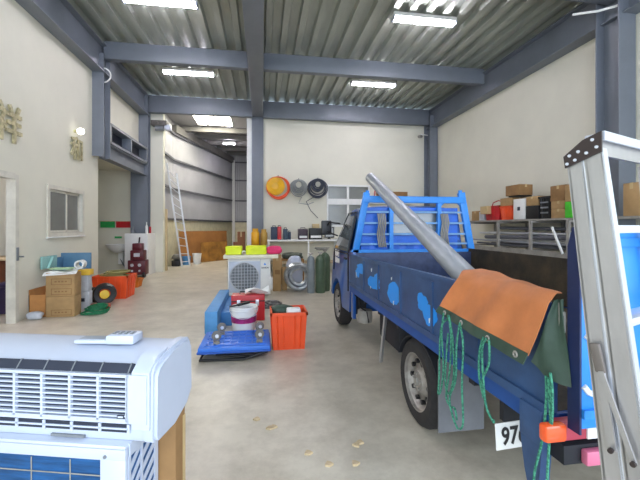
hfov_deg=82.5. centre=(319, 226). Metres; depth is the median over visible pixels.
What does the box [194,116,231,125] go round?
ceiling light
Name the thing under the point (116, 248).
basin
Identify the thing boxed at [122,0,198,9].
ceiling light
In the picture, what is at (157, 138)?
wall partition
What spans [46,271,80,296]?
cardboard box
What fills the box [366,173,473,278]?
pipe
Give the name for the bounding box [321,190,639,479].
pickup truck
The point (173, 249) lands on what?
wall
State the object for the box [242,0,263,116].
beam
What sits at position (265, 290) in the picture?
sheet
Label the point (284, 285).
cardboard box
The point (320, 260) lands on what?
gas cylinder
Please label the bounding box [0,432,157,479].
air conditioner
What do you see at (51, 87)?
wall
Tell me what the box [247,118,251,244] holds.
trim
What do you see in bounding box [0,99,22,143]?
wall lettering
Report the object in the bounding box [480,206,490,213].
cardboard box
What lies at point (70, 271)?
sheet
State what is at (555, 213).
cardboard box
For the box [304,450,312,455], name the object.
chip
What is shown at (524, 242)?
pipe
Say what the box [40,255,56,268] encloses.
folder
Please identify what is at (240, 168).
wall
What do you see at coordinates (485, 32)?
ceiling
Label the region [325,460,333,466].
chip
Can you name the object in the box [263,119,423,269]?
wall
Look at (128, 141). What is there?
trim
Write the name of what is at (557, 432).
tail lamp
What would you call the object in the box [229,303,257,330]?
bucket
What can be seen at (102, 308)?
rope coil
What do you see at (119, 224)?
sign
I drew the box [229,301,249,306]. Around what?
trowel
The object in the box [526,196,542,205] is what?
cardboard box
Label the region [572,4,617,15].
conduit pipe
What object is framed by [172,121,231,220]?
wall
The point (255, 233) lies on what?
bottle
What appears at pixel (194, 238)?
plywood sheet
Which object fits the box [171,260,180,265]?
crate
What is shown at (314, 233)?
tool case
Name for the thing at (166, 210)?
wood board
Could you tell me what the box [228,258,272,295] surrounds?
air conditioner
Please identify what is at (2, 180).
wall
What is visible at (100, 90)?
column
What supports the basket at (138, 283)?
on the floor
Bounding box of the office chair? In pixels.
[0,281,5,313]
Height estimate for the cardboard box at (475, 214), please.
0.250 m
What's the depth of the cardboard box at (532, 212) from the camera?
7.36 m
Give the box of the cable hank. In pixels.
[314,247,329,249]
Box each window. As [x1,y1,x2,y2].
[46,184,85,238]
[327,185,369,226]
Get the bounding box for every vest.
[225,246,242,254]
[246,245,266,254]
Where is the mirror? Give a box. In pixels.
[321,221,339,235]
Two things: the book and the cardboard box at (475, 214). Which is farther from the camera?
the cardboard box at (475, 214)
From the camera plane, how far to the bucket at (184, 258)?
13.96 m
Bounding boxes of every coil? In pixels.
[80,303,109,314]
[265,300,281,308]
[266,175,289,199]
[284,262,306,290]
[290,178,313,204]
[306,178,327,217]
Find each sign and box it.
[100,221,114,227]
[116,221,130,227]
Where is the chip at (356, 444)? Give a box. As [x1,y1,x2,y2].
[352,442,359,447]
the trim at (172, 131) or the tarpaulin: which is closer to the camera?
the tarpaulin
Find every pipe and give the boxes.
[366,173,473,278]
[473,238,565,245]
[479,232,565,235]
[484,235,565,240]
[486,242,565,249]
[488,239,565,243]
[493,242,565,246]
[500,226,571,230]
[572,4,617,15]
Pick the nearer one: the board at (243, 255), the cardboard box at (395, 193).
the board at (243, 255)
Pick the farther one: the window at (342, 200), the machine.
the window at (342, 200)
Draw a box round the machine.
[128,237,148,277]
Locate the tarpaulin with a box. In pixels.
[436,269,570,479]
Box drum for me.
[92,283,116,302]
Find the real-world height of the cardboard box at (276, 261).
0.822 m
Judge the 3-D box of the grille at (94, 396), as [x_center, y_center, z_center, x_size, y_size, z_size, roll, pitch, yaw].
[-1.044,0.601,1.319,0.892,0.170,0.019,0,0,6]
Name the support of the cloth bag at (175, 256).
on the crate at (173, 262)
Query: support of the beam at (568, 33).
on the column at (615, 42)
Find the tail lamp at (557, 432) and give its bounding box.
[539,421,566,442]
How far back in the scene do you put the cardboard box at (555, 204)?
6.74 m
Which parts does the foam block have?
lid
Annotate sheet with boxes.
[42,268,79,275]
[179,231,226,263]
[201,241,227,261]
[245,285,268,293]
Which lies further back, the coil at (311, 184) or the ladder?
the ladder
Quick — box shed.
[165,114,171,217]
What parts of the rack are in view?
rail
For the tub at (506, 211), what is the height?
0.310 m
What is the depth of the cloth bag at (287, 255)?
9.27 m
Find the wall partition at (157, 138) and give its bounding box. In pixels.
[150,114,164,272]
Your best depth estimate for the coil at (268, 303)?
6.52 m
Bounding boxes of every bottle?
[251,229,258,244]
[260,229,266,244]
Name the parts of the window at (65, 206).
pane, sash, sill, pane, sash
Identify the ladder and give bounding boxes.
[166,163,190,266]
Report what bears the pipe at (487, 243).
on the rack
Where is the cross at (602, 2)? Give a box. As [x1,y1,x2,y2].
[565,0,614,4]
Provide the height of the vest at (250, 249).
0.190 m
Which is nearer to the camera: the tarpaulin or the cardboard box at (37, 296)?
the tarpaulin
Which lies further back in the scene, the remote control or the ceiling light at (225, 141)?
the ceiling light at (225, 141)
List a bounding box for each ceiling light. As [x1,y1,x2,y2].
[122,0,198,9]
[162,67,214,77]
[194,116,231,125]
[223,140,234,144]
[350,79,395,87]
[391,11,456,27]
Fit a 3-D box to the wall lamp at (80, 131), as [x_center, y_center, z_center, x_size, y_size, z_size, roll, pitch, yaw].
[-4.804,-1.910,7.288,0.190,0.139,0.139,0,0,-9]
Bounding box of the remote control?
[74,330,142,343]
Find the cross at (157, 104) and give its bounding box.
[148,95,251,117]
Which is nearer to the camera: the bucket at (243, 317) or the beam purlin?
the bucket at (243, 317)
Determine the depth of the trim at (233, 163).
20.45 m
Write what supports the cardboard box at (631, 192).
on the rack
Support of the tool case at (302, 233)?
on the workbench
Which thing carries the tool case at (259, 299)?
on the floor
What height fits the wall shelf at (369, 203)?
0.060 m
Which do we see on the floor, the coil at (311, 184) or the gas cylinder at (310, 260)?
the gas cylinder at (310, 260)
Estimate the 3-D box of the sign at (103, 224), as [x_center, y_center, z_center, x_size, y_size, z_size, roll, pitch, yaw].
[-6.539,-0.075,11.241,0.400,0.190,0.050,0,0,-9]
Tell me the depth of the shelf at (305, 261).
11.71 m
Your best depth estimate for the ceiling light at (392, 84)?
10.37 m
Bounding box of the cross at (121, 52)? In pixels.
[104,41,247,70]
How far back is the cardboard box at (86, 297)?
6.42 m
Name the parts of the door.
handle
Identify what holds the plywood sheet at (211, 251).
on the floor
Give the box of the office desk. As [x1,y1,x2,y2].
[0,256,5,281]
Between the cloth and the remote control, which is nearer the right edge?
the cloth
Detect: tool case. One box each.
[231,291,264,320]
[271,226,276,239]
[277,225,280,239]
[283,227,287,239]
[298,227,307,239]
[309,228,321,238]
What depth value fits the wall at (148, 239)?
10.82 m
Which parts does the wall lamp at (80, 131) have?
bulb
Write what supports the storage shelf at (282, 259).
on the floor
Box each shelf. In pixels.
[270,260,332,263]
[281,258,303,284]
[369,203,415,204]
[470,216,639,221]
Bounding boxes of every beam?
[15,0,149,115]
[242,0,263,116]
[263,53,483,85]
[425,0,639,129]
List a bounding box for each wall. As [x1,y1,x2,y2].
[0,0,138,320]
[0,178,5,255]
[98,157,130,273]
[125,233,154,275]
[168,220,246,265]
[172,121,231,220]
[232,155,246,220]
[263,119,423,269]
[438,13,639,252]
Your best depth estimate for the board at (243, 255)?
7.47 m
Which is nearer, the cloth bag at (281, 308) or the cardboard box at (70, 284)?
the cloth bag at (281, 308)
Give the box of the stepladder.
[563,131,639,479]
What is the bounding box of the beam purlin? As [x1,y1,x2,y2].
[172,125,246,162]
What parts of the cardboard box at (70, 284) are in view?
printed frame, printed frame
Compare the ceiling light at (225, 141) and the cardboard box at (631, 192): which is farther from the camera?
the ceiling light at (225, 141)
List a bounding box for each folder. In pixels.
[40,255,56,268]
[49,267,74,269]
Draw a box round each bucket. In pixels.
[182,256,190,264]
[192,253,201,263]
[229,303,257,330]
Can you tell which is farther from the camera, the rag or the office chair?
the office chair
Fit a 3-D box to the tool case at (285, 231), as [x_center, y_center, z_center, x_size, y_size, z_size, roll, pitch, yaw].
[-1.105,0.206,11.646,0.140,0.384,0.250,0,0,-9]
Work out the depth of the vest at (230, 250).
7.50 m
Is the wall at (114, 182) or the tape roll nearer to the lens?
the tape roll
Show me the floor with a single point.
(335, 392)
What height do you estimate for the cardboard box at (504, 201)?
0.177 m
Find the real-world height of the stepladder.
1.705 m
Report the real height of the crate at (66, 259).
0.310 m
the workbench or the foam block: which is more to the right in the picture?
the workbench
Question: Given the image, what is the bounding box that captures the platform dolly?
[196,322,270,361]
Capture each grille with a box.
[0,368,146,424]
[0,417,129,433]
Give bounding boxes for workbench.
[267,239,337,263]
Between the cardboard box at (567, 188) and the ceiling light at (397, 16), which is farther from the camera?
the ceiling light at (397, 16)
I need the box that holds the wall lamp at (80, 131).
[73,128,84,134]
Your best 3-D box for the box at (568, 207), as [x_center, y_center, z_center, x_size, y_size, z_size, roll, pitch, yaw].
[4.540,-0.306,6.429,0.260,0.288,0.280,0,0,-9]
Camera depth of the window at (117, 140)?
9.56 m
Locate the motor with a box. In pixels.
[151,120,171,130]
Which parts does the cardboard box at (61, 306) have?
printed frame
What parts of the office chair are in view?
seat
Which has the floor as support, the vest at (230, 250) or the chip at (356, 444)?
the chip at (356, 444)
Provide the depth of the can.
4.38 m
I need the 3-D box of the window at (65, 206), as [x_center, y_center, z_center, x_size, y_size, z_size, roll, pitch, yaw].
[-4.877,-0.275,6.993,0.115,0.950,1.360,0,0,-9]
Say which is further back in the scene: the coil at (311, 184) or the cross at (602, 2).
the coil at (311, 184)
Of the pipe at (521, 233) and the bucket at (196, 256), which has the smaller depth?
the pipe at (521, 233)
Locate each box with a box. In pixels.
[29,286,45,316]
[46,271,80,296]
[46,294,80,317]
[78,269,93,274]
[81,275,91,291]
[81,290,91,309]
[158,406,184,479]
[237,232,244,252]
[273,254,280,290]
[282,267,286,290]
[376,192,407,195]
[472,211,479,220]
[479,212,485,220]
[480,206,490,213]
[500,197,525,205]
[506,184,532,195]
[513,198,525,218]
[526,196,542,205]
[526,205,540,218]
[550,184,568,201]
[551,200,564,208]
[551,208,564,217]
[565,185,570,201]
[565,201,572,217]
[623,182,639,215]
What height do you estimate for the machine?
1.158 m
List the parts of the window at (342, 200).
pane, pane, pane, pane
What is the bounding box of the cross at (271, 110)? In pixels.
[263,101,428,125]
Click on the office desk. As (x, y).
(2, 258)
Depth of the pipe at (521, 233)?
7.60 m
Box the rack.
[462,216,639,257]
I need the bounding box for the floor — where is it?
[0,260,601,479]
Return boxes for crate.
[53,253,91,268]
[92,269,136,298]
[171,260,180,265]
[270,305,307,349]
[538,196,550,218]
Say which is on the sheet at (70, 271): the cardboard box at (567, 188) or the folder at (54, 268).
the folder at (54, 268)
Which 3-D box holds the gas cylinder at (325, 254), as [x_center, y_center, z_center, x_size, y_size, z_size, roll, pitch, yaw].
[0.112,0.985,8.371,0.238,0.930,0.238,0,0,-9]
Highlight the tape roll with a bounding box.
[74,260,86,268]
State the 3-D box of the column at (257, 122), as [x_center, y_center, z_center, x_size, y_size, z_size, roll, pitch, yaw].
[-2.075,-1.150,12.175,0.370,5.200,0.300,0,0,-9]
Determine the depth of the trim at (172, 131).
16.29 m
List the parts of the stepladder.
hinge plate, rail, lock lever, rail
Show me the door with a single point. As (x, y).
(12, 180)
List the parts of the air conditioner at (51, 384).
corner panel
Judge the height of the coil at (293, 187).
0.890 m
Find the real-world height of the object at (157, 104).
0.530 m
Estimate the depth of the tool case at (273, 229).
11.47 m
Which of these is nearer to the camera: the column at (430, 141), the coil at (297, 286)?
the coil at (297, 286)
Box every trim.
[110,123,147,163]
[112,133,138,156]
[165,130,246,221]
[232,160,234,245]
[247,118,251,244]
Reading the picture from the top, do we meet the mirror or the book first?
the book
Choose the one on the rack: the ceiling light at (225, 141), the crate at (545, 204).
the crate at (545, 204)
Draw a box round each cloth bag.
[171,254,181,259]
[271,304,292,312]
[282,252,302,258]
[286,256,302,281]
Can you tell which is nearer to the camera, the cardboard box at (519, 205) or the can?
the can
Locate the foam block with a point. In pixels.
(218, 311)
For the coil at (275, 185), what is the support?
hanging from the wall at (335, 153)
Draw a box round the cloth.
[266,246,281,253]
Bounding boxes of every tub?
[499,205,513,219]
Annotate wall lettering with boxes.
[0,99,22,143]
[70,137,82,160]
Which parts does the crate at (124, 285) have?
hose coil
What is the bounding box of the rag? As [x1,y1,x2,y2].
[26,311,43,319]
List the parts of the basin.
bowl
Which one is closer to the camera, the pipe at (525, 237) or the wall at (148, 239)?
the pipe at (525, 237)
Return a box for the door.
[0,170,23,323]
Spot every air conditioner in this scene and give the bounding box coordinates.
[0,333,191,442]
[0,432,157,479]
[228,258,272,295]
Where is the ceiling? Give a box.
[67,0,582,151]
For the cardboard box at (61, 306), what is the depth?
5.88 m
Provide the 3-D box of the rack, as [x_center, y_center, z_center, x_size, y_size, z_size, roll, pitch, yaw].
[4.443,0.645,7.538,0.825,1.610,4.700,0,0,-9]
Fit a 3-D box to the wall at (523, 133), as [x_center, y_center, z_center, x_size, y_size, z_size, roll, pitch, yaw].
[5.282,-1.350,5.646,0.200,5.600,15.500,0,0,-9]
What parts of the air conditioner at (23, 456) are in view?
vent panel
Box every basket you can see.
[135,277,143,287]
[486,200,501,219]
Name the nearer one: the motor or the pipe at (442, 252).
the pipe at (442, 252)
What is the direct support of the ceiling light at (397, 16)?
attached to the ceiling
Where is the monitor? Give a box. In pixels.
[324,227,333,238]
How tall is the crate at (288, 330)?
0.440 m
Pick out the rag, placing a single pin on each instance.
(36, 315)
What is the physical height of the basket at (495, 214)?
0.481 m
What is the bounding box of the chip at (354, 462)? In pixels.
[352,460,359,465]
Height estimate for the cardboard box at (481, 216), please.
0.220 m
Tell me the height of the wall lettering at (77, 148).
0.472 m
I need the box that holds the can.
[286,307,300,312]
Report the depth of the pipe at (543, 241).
7.20 m
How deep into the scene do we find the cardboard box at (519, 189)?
7.78 m
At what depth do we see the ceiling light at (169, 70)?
9.62 m
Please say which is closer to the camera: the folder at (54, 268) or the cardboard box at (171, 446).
the cardboard box at (171, 446)
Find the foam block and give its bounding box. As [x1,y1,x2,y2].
[205,290,231,333]
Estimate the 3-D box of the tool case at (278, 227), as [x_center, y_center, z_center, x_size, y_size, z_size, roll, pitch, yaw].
[-1.296,0.171,11.615,0.125,0.454,0.250,0,0,-9]
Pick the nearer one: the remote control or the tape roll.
the remote control
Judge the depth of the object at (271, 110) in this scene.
12.30 m
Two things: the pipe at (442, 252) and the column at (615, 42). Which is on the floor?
the column at (615, 42)
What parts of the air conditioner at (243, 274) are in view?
fan panel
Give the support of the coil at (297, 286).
on the floor
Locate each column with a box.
[92,53,109,158]
[131,95,149,232]
[252,117,262,243]
[424,115,437,206]
[595,0,635,224]
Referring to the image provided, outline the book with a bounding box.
[509,195,531,197]
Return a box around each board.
[165,209,167,270]
[223,253,277,258]
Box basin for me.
[105,244,124,266]
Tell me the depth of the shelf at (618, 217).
7.18 m
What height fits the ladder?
3.758 m
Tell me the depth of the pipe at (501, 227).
7.27 m
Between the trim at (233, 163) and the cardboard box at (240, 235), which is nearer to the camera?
the cardboard box at (240, 235)
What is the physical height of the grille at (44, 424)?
0.032 m
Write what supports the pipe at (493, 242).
on the rack
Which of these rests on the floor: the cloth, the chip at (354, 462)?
the chip at (354, 462)
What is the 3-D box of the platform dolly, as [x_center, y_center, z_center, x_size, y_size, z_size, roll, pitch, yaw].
[-0.975,1.297,4.255,0.785,0.293,0.670,0,0,-9]
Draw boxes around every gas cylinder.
[307,253,314,292]
[315,252,324,292]
[322,250,329,290]
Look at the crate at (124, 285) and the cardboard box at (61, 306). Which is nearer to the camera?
the cardboard box at (61, 306)
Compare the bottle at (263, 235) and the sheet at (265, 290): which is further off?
the bottle at (263, 235)
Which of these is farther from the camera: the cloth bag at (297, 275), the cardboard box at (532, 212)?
the cloth bag at (297, 275)
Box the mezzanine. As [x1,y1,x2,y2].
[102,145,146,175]

